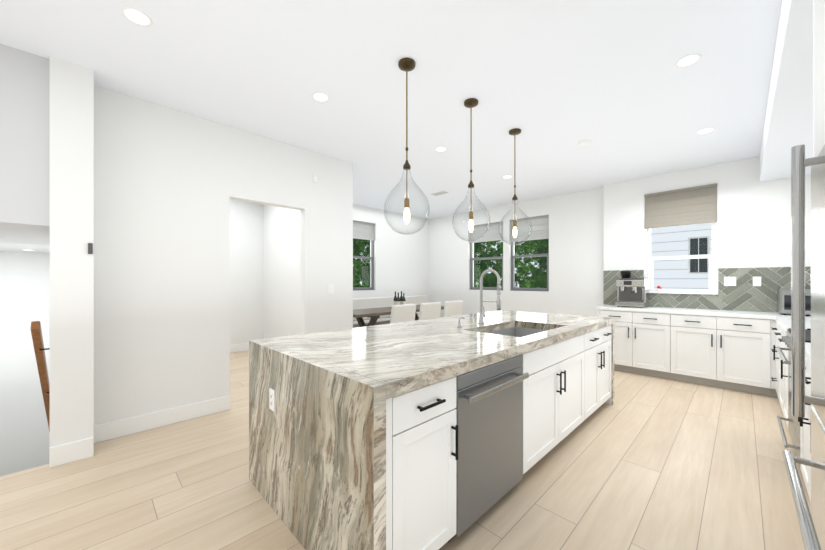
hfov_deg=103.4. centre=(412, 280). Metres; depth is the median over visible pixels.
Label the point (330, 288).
switch plate
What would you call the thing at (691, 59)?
recessed light
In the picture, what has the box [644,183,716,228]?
blinds
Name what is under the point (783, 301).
toaster oven
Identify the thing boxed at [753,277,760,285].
electrical outlet plate
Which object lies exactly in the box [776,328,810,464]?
range oven
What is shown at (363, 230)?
blinds
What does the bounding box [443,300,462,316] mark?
dining chair
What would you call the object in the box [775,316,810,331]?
countertop
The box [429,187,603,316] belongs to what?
wall
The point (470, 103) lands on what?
pendant light
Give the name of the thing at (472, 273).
dining window
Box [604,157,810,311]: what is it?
wall
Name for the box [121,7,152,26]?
recessed light
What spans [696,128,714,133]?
recessed light
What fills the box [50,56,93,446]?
wall
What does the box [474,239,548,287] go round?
trees
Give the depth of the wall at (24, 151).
2.24 m
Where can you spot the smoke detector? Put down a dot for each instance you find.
(584, 142)
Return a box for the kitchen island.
[265,322,613,549]
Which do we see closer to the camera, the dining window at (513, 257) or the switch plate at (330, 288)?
the switch plate at (330, 288)
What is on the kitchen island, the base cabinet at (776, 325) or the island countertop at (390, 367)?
the island countertop at (390, 367)
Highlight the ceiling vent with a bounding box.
[430,190,450,195]
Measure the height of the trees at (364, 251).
6.000 m
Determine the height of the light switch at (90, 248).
0.080 m
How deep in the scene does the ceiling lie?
2.52 m
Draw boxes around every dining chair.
[390,304,415,322]
[419,302,440,319]
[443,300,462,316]
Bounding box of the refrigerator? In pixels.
[782,144,824,549]
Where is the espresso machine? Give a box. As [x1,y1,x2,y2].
[616,271,648,307]
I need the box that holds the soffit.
[759,0,812,181]
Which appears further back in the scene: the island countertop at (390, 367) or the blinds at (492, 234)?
the blinds at (492, 234)
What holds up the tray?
on the dining table
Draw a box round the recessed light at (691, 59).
[675,54,701,67]
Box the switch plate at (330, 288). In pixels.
[328,284,333,293]
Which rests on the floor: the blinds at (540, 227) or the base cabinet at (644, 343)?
the base cabinet at (644, 343)
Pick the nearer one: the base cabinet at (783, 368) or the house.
the base cabinet at (783, 368)
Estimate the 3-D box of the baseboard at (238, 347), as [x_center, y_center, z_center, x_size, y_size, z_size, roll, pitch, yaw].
[-3.724,1.230,5.448,2.330,0.140,0.016,0,0,-45]
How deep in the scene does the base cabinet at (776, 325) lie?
3.39 m
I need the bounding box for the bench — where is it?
[353,295,426,327]
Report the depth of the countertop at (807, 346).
1.82 m
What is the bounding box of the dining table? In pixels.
[353,305,443,326]
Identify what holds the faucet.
on the island countertop at (390, 367)
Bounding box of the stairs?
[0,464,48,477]
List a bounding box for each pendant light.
[384,58,429,234]
[452,98,489,240]
[499,128,531,244]
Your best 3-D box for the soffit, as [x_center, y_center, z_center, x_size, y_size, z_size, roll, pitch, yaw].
[1.384,-1.410,0.592,9.200,0.320,0.795,0,0,-45]
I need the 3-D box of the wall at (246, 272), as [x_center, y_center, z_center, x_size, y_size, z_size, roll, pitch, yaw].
[-3.840,-0.135,5.429,2.580,2.870,0.120,0,0,-45]
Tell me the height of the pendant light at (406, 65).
1.232 m
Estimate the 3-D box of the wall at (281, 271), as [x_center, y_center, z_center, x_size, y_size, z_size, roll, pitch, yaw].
[-1.923,-0.135,5.412,0.120,2.870,2.840,0,0,-45]
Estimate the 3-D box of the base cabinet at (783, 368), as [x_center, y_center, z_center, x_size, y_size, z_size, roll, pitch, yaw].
[3.431,0.864,2.547,0.540,0.872,0.686,0,0,-45]
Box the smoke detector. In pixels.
[579,140,589,145]
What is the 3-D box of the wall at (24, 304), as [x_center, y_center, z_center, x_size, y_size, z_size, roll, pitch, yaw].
[-5.510,1.755,4.501,1.400,4.290,0.150,0,0,-45]
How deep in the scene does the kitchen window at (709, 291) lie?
4.68 m
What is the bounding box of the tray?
[390,291,405,307]
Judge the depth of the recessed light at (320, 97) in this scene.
2.79 m
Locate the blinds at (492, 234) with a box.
[469,222,502,242]
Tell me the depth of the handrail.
2.60 m
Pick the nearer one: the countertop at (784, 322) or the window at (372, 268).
the countertop at (784, 322)
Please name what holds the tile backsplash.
attached to the wall at (753, 226)
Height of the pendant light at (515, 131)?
1.194 m
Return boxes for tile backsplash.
[603,266,810,311]
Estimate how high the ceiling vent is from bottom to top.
0.010 m
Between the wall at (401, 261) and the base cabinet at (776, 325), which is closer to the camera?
the base cabinet at (776, 325)
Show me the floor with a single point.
(644, 462)
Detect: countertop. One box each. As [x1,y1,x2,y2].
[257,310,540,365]
[309,314,612,393]
[596,305,810,317]
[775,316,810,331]
[805,342,810,359]
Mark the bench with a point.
(370, 302)
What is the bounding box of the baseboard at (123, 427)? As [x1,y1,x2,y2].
[92,395,229,445]
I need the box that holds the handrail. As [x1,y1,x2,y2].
[30,321,49,432]
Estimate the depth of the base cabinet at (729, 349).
3.87 m
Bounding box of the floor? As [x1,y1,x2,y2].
[0,351,810,549]
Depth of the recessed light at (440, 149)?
3.89 m
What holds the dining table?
on the floor
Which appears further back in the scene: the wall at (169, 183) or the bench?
the bench
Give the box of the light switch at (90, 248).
[88,243,92,253]
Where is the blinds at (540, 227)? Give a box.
[510,215,548,241]
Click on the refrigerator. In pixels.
(812, 526)
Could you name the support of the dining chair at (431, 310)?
on the floor
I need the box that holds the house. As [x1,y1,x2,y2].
[651,223,711,289]
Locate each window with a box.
[353,240,373,290]
[470,240,502,289]
[511,240,548,290]
[647,222,717,294]
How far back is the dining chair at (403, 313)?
5.18 m
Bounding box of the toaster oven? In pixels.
[777,289,810,314]
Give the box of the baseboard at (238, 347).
[230,343,248,352]
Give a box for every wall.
[0,44,49,253]
[0,252,49,476]
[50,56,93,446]
[94,86,352,424]
[230,199,262,344]
[263,204,299,338]
[353,204,428,302]
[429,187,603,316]
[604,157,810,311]
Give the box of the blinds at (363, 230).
[353,221,374,240]
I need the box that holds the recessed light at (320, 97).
[312,92,328,101]
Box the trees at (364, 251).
[353,238,369,287]
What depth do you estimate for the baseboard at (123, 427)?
2.89 m
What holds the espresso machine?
on the countertop at (711, 312)
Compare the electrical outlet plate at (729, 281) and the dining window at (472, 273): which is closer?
the electrical outlet plate at (729, 281)
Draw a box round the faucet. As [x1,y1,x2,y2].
[478,269,500,323]
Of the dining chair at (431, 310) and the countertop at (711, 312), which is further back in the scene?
the dining chair at (431, 310)
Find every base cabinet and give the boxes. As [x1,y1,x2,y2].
[596,309,675,379]
[676,313,777,396]
[775,324,778,398]
[779,328,810,427]
[798,356,813,501]
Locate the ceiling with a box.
[0,0,780,218]
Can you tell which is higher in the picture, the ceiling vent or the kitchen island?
the ceiling vent
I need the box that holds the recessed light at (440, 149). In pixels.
[435,147,446,151]
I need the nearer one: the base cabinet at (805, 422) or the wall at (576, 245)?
the base cabinet at (805, 422)
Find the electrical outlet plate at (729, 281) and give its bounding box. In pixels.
[724,277,735,285]
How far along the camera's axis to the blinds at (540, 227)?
6.38 m

